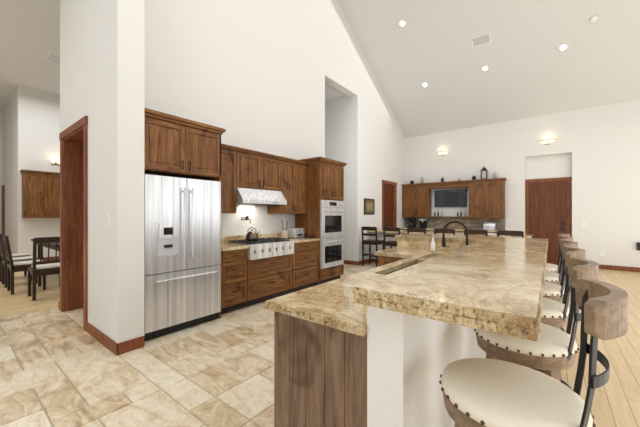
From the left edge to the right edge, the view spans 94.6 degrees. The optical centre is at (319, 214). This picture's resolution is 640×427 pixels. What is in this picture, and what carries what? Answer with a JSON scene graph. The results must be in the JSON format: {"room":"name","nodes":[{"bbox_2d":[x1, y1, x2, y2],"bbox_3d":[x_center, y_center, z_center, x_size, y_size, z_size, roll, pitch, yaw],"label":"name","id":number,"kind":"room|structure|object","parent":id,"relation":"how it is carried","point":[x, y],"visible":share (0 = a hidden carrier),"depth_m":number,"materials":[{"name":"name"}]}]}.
{"room":"kitchen","nodes":[
{"label":"kitchen","id":0,"kind":"room"},
{"bbox_2d":[0,263,639,426],"bbox_3d":[-1.896,1.410,5.288,20.900,0.120,14.600,0,0,38],"label":"floor","id":1,"kind":"structure","parent":0,"point":[616,401],"depth_m":2.87,"materials":[{"name":"beige wood"}]},
{"bbox_2d":[0,253,30,281],"bbox_3d":[-6.475,0.852,6.201,0.460,0.990,0.519,0,0,38],"label":"dining chair","id":2,"kind":"object","parent":1,"relation":"on","point":[21,255],"visible":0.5,"depth_m":6.13,"materials":[{"name":"white fabric"}]},
{"bbox_2d":[0,234,37,287],"bbox_3d":[-5.868,0.852,5.727,0.460,0.990,0.519,0,0,38],"label":"dining chair","id":3,"kind":"object","parent":1,"relation":"on","point":[4,266],"visible":0.62,"depth_m":5.64,"materials":[{"name":"white fabric"}]},
{"bbox_2d":[2,235,45,294],"bbox_3d":[-5.261,0.852,5.253,0.460,0.990,0.519,0,0,38],"label":"dining chair","id":4,"kind":"object","parent":1,"relation":"on","point":[18,266],"visible":0.92,"depth_m":5.10,"materials":[{"name":"brown wood"}]},
{"bbox_2d":[28,237,59,300],"bbox_3d":[-4.500,0.852,4.912,0.519,0.990,0.460,0,0,38],"label":"dining chair","id":5,"kind":"object","parent":1,"relation":"on","point":[36,269],"visible":0.69,"depth_m":4.72,"materials":[{"name":"brown wood"}]},
{"bbox_2d":[31,239,59,286],"bbox_3d":[-5.439,0.949,6.439,2.300,0.797,0.950,0,0,38],"label":"dining table","id":6,"kind":"object","parent":1,"relation":"on","point":[53,245],"visible":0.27,"depth_m":5.84,"materials":[{"name":"brown wood"}]},
{"bbox_2d":[0,262,378,426],"bbox_3d":[0.205,1.353,5.233,5.272,0.007,11.692,0,0,38],"label":"floor","id":7,"kind":"structure","parent":1,"relation":"on","point":[101,377],"depth_m":2.49,"materials":[{"name":"tile"}]},
{"bbox_2d":[144,173,220,340],"bbox_3d":[-1.786,0.453,3.622,0.706,1.786,0.900,0,0,38],"label":"refrigerator","id":8,"kind":"object","parent":7,"relation":"on","point":[182,253],"visible":0.88,"depth_m":3.37,"materials":[{"name":"metal"}]},
{"bbox_2d":[144,108,225,318],"bbox_3d":[-1.812,0.115,3.678,0.694,2.470,0.995,0,0,38],"label":"tall cabinet","id":9,"kind":"object","parent":7,"relation":"on","point":[177,146],"visible":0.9,"depth_m":3.44,"materials":[{"name":"brown wood"}]},
{"bbox_2d":[221,237,252,313],"bbox_3d":[-1.402,0.845,4.227,0.663,1.010,0.454,0,0,38],"label":"base cabinet","id":10,"kind":"object","parent":7,"relation":"on","point":[236,252],"depth_m":4.12,"materials":[{"name":"brown wood"}]},
{"bbox_2d":[229,233,296,304],"bbox_3d":[-0.976,0.845,4.772,0.663,1.010,0.930,0,0,38],"label":"base cabinet","id":11,"kind":"object","parent":7,"relation":"on","point":[264,267],"depth_m":4.66,"materials":[{"name":"brown wood"}]},
{"bbox_2d":[246,227,259,240],"bbox_3d":[-1.034,0.294,4.589,0.196,0.202,0.255,0,0,38],"label":"kettle","id":12,"kind":"object","parent":11,"relation":"on","point":[251,235],"visible":1,"depth_m":4.50,"materials":[{"name":"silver metal"}]},
{"bbox_2d":[297,237,319,290],"bbox_3d":[-0.466,0.845,5.424,0.663,1.010,0.724,0,0,38],"label":"base cabinet","id":13,"kind":"object","parent":7,"relation":"on","point":[307,248],"depth_m":5.28,"materials":[{"name":"brown wood"}]},
{"bbox_2d":[281,218,288,237],"bbox_3d":[-0.640,0.248,5.386,0.130,0.380,0.130,0,0,38],"label":"utensil crock","id":14,"kind":"object","parent":13,"relation":"on","point":[284,233],"visible":0.94,"depth_m":5.34,"materials":[{"name":"beige ceramic"}]},
{"bbox_2d":[287,227,303,237],"bbox_3d":[-0.459,0.341,5.638,0.215,0.191,0.280,0,0,38],"label":"toaster","id":15,"kind":"object","parent":13,"relation":"on","point":[295,232],"visible":0.92,"depth_m":5.54,"materials":[{"name":"silver metal"}]},
{"bbox_2d":[295,157,346,285],"bbox_3d":[0.031,0.135,6.017,0.712,2.430,0.898,0,0,38],"label":"tall cabinet","id":16,"kind":"object","parent":7,"relation":"on","point":[322,219],"visible":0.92,"depth_m":5.71,"materials":[{"name":"brown wood"}]},
{"bbox_2d":[361,226,383,266],"bbox_3d":[1.398,0.827,7.799,0.460,1.040,0.468,0,0,38],"label":"counter stool","id":17,"kind":"object","parent":7,"relation":"on","point":[370,242],"visible":0.77,"depth_m":7.71,"materials":[{"name":"brown wood"}]},
{"bbox_2d":[383,227,399,249],"bbox_3d":[1.886,0.827,7.417,0.460,1.040,0.468,0,0,38],"label":"counter stool","id":18,"kind":"object","parent":7,"relation":"on","point":[391,243],"visible":0.31,"depth_m":7.30,"materials":[{"name":"brown wood"}]},
{"bbox_2d":[407,228,425,233],"bbox_3d":[2.375,0.827,7.035,0.460,1.040,0.468,0,0,38],"label":"counter stool","id":19,"kind":"object","parent":7,"relation":"on","point":[423,230],"visible":0.15,"depth_m":6.86,"materials":[{"name":"brown wood"}]},
{"bbox_2d":[434,229,454,234],"bbox_3d":[2.864,0.827,6.654,0.460,1.040,0.468,0,0,38],"label":"counter stool","id":20,"kind":"object","parent":7,"relation":"on","point":[451,231],"visible":0.1,"depth_m":6.45,"materials":[{"name":"brown wood"}]},
{"bbox_2d":[367,229,532,262],"bbox_3d":[3.023,0.893,7.397,3.724,0.915,0.780,0,0,38],"label":"kitchen island","id":21,"kind":"object","parent":7,"relation":"on","point":[379,237],"depth_m":7.97,"materials":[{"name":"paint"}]},
{"bbox_2d":[456,229,479,231],"bbox_3d":[4.493,0.895,8.899,0.598,0.910,0.638,0,0,38],"label":"base cabinet","id":22,"kind":"object","parent":7,"relation":"on","point":[456,230],"depth_m":8.82,"materials":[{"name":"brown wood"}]},
{"bbox_2d":[407,218,415,227],"bbox_3d":[3.119,0.268,10.067,0.220,0.336,0.266,0,0,38],"label":"appliance","id":23,"kind":"object","parent":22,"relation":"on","point":[412,221],"depth_m":10.03,"materials":[{"name":"black"}]},
{"bbox_2d":[419,219,426,227],"bbox_3d":[3.432,0.288,9.835,0.200,0.296,0.246,0,0,38],"label":"appliance","id":24,"kind":"object","parent":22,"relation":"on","point":[423,222],"depth_m":9.80,"materials":[{"name":"black plastic"}]},
{"bbox_2d":[483,222,495,229],"bbox_3d":[4.967,0.328,8.632,0.300,0.216,0.280,0,0,38],"label":"appliance","id":25,"kind":"object","parent":22,"relation":"on","point":[486,225],"depth_m":8.54,"materials":[{"name":"silver metal"}]},
{"bbox_2d":[464,229,487,235],"bbox_3d":[3.352,0.827,6.272,0.460,1.040,0.468,0,0,38],"label":"counter stool","id":26,"kind":"object","parent":7,"relation":"on","point":[479,232],"visible":0.08,"depth_m":6.08,"materials":[{"name":"brown wood"}]},
{"bbox_2d":[497,230,523,237],"bbox_3d":[3.825,0.827,5.903,0.460,1.040,0.468,0,0,38],"label":"counter stool","id":27,"kind":"object","parent":7,"relation":"on","point":[510,233],"visible":0.1,"depth_m":5.73,"materials":[{"name":"brown wood"}]},
{"bbox_2d":[264,221,547,426],"bbox_3d":[0.970,0.704,2.600,1.628,1.289,3.348,0,0,38],"label":"kitchen island","id":28,"kind":"object","parent":1,"relation":"on","point":[389,339],"visible":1,"depth_m":1.29,"materials":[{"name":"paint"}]},
{"bbox_2d":[430,238,435,251],"bbox_3d":[1.354,0.357,3.536,0.058,0.160,0.058,0,0,38],"label":"soap bottle","id":29,"kind":"object","parent":28,"relation":"on","point":[432,246],"visible":1,"depth_m":3.52,"materials":[{"name":"white plastic"}]},
{"bbox_2d":[439,278,627,426],"bbox_3d":[0.644,0.779,0.956,0.490,1.139,0.432,0,0,38],"label":"bar stool","id":30,"kind":"object","parent":1,"relation":"on","point":[482,392],"visible":1,"depth_m":0.88,"materials":[{"name":"white leather"}]},
{"bbox_2d":[474,258,598,380],"bbox_3d":[1.014,0.779,1.429,0.490,1.139,0.432,0,0,38],"label":"bar stool","id":31,"kind":"object","parent":1,"relation":"on","point":[551,352],"visible":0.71,"depth_m":1.28,"materials":[{"name":"beige leather"}]},
{"bbox_2d":[545,233,569,272],"bbox_3d":[2.491,0.779,3.320,0.490,1.139,0.432,0,0,38],"label":"bar stool","id":32,"kind":"object","parent":1,"relation":"on","point":[552,267],"visible":0.19,"depth_m":3.14,"materials":[{"name":"beige leather"}]},
{"bbox_2d":[544,236,572,331],"bbox_3d":[2.122,0.779,2.847,0.490,1.139,0.432,0,0,38],"label":"bar stool","id":33,"kind":"object","parent":1,"relation":"on","point":[553,277],"visible":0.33,"depth_m":2.67,"materials":[{"name":"beige leather"}]},
{"bbox_2d":[534,247,585,388],"bbox_3d":[1.383,0.779,1.902,0.490,1.139,0.432,0,0,38],"label":"bar stool","id":34,"kind":"object","parent":1,"relation":"on","point":[554,313],"visible":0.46,"depth_m":1.73,"materials":[{"name":"beige leather"}]},
{"bbox_2d":[543,241,577,379],"bbox_3d":[1.752,0.779,2.374,0.490,1.139,0.432,0,0,38],"label":"bar stool","id":35,"kind":"object","parent":1,"relation":"on","point":[553,291],"visible":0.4,"depth_m":2.20,"materials":[{"name":"beige leather"}]},
{"bbox_2d":[0,0,639,343],"bbox_3d":[-1.896,-2.704,5.288,20.900,8.107,14.600,0,0,38],"label":"wall","id":36,"kind":"structure","parent":0,"point":[294,79],"depth_m":5.98,"materials":[{"name":"paint"}]},
{"bbox_2d":[2,185,4,234],"bbox_3d":[-10.779,0.175,10.040,0.550,2.350,0.030,0,0,38],"label":"door frame","id":37,"kind":"structure","parent":36,"relation":"attached to","point":[3,209],"depth_m":9.88,"materials":[{"name":"brown wood"}]},
{"bbox_2d":[20,170,59,217],"bbox_3d":[-7.853,-0.565,8.470,0.386,1.310,1.040,0,0,38],"label":"upper cabinet","id":38,"kind":"object","parent":36,"relation":"attached to","point":[40,194],"visible":0.88,"depth_m":8.26,"materials":[{"name":"brown wood"}]},
{"bbox_2d":[51,159,59,164],"bbox_3d":[-7.820,-1.560,8.736,0.110,0.140,0.215,0,0,38],"label":"sconce","id":39,"kind":"object","parent":36,"relation":"attached to","point":[54,163],"visible":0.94,"depth_m":8.74,"materials":[{"name":"white glass"}]},
{"bbox_2d":[59,116,87,330],"bbox_3d":[-3.108,0.102,3.884,1.230,2.495,0.266,0,0,38],"label":"door frame","id":40,"kind":"structure","parent":36,"relation":"attached to","point":[73,221],"depth_m":4.14,"materials":[{"name":"brown wood"}]},
{"bbox_2d":[107,214,111,225],"bbox_3d":[-2.121,0.050,2.971,0.120,0.120,0.008,0,0,38],"label":"switch plate","id":41,"kind":"object","parent":36,"relation":"attached to","point":[109,219],"visible":0.98,"depth_m":2.96,"materials":[{"name":"white plastic"}]},
{"bbox_2d":[221,147,236,212],"bbox_3d":[-1.522,-0.497,4.326,0.346,0.954,0.457,0,0,38],"label":"upper cabinet","id":42,"kind":"object","parent":36,"relation":"attached to","point":[228,154],"depth_m":4.29,"materials":[{"name":"brown wood"}]},
{"bbox_2d":[237,147,280,213],"bbox_3d":[-1.099,-0.497,4.868,0.346,0.954,0.920,0,0,38],"label":"upper cabinet","id":43,"kind":"object","parent":36,"relation":"attached to","point":[253,169],"depth_m":4.75,"materials":[{"name":"brown wood"}]},
{"bbox_2d":[236,188,286,205],"bbox_3d":[-1.036,-0.284,4.820,0.504,0.245,0.914,0,0,38],"label":"range hood","id":44,"kind":"object","parent":36,"relation":"attached to","point":[246,196],"visible":0.88,"depth_m":4.65,"materials":[{"name":"silver metal"}]},
{"bbox_2d":[281,159,308,213],"bbox_3d":[-0.592,-0.497,5.517,0.346,0.954,0.727,0,0,38],"label":"upper cabinet","id":45,"kind":"object","parent":36,"relation":"attached to","point":[294,175],"depth_m":5.40,"materials":[{"name":"brown wood"}]},
{"bbox_2d":[37,256,639,355],"bbox_3d":[-1.895,1.295,5.287,20.503,0.110,14.206,0,0,38],"label":"baseboard","id":46,"kind":"structure","parent":36,"relation":"attached to","point":[112,346],"depth_m":3.10,"materials":[{"name":"brown wood"}]},
{"bbox_2d":[364,198,374,213],"bbox_3d":[1.393,-0.230,8.315,0.030,0.440,0.580,0,0,38],"label":"picture","id":47,"kind":"object","parent":36,"relation":"attached to","point":[369,206],"visible":1,"depth_m":8.29,"materials":[{"name":"beige paper"}]},
{"bbox_2d":[384,184,392,226],"bbox_3d":[2.166,0.190,9.412,0.104,2.309,0.826,0,0,38],"label":"door","id":48,"kind":"structure","parent":36,"relation":"in","point":[388,205],"depth_m":9.46,"materials":[{"name":"brown wood"}]},
{"bbox_2d":[382,180,396,228],"bbox_3d":[2.212,0.142,9.376,0.029,2.415,1.070,0,0,38],"label":"door frame","id":49,"kind":"structure","parent":36,"relation":"attached to","point":[394,184],"depth_m":9.71,"materials":[{"name":"brown wood"}]},
{"bbox_2d":[402,183,429,217],"bbox_3d":[3.283,-0.455,10.029,0.892,1.094,0.348,0,0,38],"label":"upper cabinet","id":50,"kind":"object","parent":36,"relation":"attached to","point":[415,199],"depth_m":9.86,"materials":[{"name":"brown wood"}]},
{"bbox_2d":[437,151,448,154],"bbox_3d":[3.991,-2.005,9.624,0.364,0.109,0.112,0,0,38],"label":"sconce","id":51,"kind":"object","parent":36,"relation":"attached to","point":[443,152],"visible":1,"depth_m":9.59,"materials":[{"name":"beige glass"}]},
{"bbox_2d":[430,182,469,217],"bbox_3d":[4.108,-0.455,9.385,1.203,1.094,0.348,0,0,38],"label":"upper cabinet","id":52,"kind":"object","parent":36,"relation":"attached to","point":[434,185],"depth_m":9.31,"materials":[{"name":"brown wood"}]},
{"bbox_2d":[435,189,466,206],"bbox_3d":[4.185,-0.530,9.482,0.960,0.560,0.054,0,0,38],"label":"tv","id":53,"kind":"object","parent":36,"relation":"attached to","point":[452,198],"visible":0.98,"depth_m":9.43,"materials":[{"name":"black"}]},
{"bbox_2d":[406,217,504,229],"bbox_3d":[4.202,0.267,9.499,2.994,0.343,0.048,0,0,38],"label":"stone","id":54,"kind":"object","parent":36,"relation":"attached to","point":[473,223],"visible":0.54,"depth_m":9.29,"materials":[{"name":"beige stone"}]},
{"bbox_2d":[470,178,505,217],"bbox_3d":[4.936,-0.455,8.737,0.899,1.094,0.348,0,0,38],"label":"upper cabinet","id":55,"kind":"object","parent":36,"relation":"attached to","point":[486,198],"depth_m":8.57,"materials":[{"name":"brown wood"}]},
{"bbox_2d":[539,139,555,144],"bbox_3d":[6.127,-1.964,7.955,0.364,0.109,0.112,0,0,38],"label":"sconce","id":56,"kind":"object","parent":36,"relation":"attached to","point":[547,141],"visible":1,"depth_m":7.94,"materials":[{"name":"beige glass"}]},
{"bbox_2d":[530,181,566,264],"bbox_3d":[6.212,0.221,8.056,0.808,2.248,0.106,0,0,38],"label":"entry door","id":57,"kind":"structure","parent":36,"relation":"in","point":[548,210],"depth_m":8.03,"materials":[{"name":"brown wood"}]},
{"bbox_2d":[525,177,571,236],"bbox_3d":[6.239,0.175,8.091,1.020,2.350,0.026,0,0,38],"label":"door frame","id":58,"kind":"structure","parent":36,"relation":"attached to","point":[569,183],"depth_m":7.91,"materials":[{"name":"brown wood"}]},
{"bbox_2d":[507,218,639,255],"bbox_3d":[6.631,0.557,7.593,3.100,0.925,0.060,0,0,38],"label":"switch plates","id":59,"kind":"object","parent":36,"relation":"attached to","point":[602,253],"visible":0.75,"depth_m":7.34,"materials":[{"name":"white plastic"}]},
{"bbox_2d":[0,0,639,137],"bbox_3d":[-1.896,-4.752,5.288,20.900,4.311,14.600,0,0,38],"label":"ceiling","id":60,"kind":"structure","parent":0,"point":[532,71],"depth_m":7.03,"materials":[{"name":"paint"}]},
{"bbox_2d":[45,51,59,64],"bbox_3d":[-6.037,-3.570,6.728,0.600,0.015,0.270,0,0,38],"label":"ceiling vent","id":61,"kind":"object","parent":60,"relation":"in","point":[52,57],"visible":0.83,"depth_m":6.70,"materials":[{"name":"white plastic"}]},
{"bbox_2d":[399,20,405,26],"bbox_3d":[1.979,-4.587,7.080,0.167,0.088,0.149,0,0,26],"label":"recessed light","id":62,"kind":"object","parent":60,"relation":"in","point":[402,23],"depth_m":7.08,"materials":[{"name":"white"}]},
{"bbox_2d":[471,32,491,47],"bbox_3d":[3.750,-4.061,6.863,0.400,0.124,0.212,0,0,38],"label":"ceiling vent","id":63,"kind":"object","parent":60,"relation":"in","point":[481,40],"visible":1,"depth_m":6.86,"materials":[{"name":"white plastic"}]},
{"bbox_2d":[481,66,488,71],"bbox_3d":[4.146,-3.675,7.418,0.167,0.088,0.149,0,0,26],"label":"recessed light","id":64,"kind":"object","parent":60,"relation":"in","point":[484,68],"depth_m":7.42,"materials":[{"name":"white"}]},
{"bbox_2d":[558,44,567,50],"bbox_3d":[5.343,-3.675,6.482,0.167,0.088,0.149,0,0,26],"label":"recessed light","id":65,"kind":"object","parent":60,"relation":"in","point":[562,47],"depth_m":6.48,"materials":[{"name":"white glass"}]},
{"bbox_2d":[589,16,597,22],"bbox_3d":[5.458,-3.897,5.882,0.130,0.079,0.118,0,0,38],"label":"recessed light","id":66,"kind":"object","parent":60,"relation":"attached to","point":[593,19],"visible":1,"depth_m":5.87,"materials":[{"name":"white plastic"}]}
]}

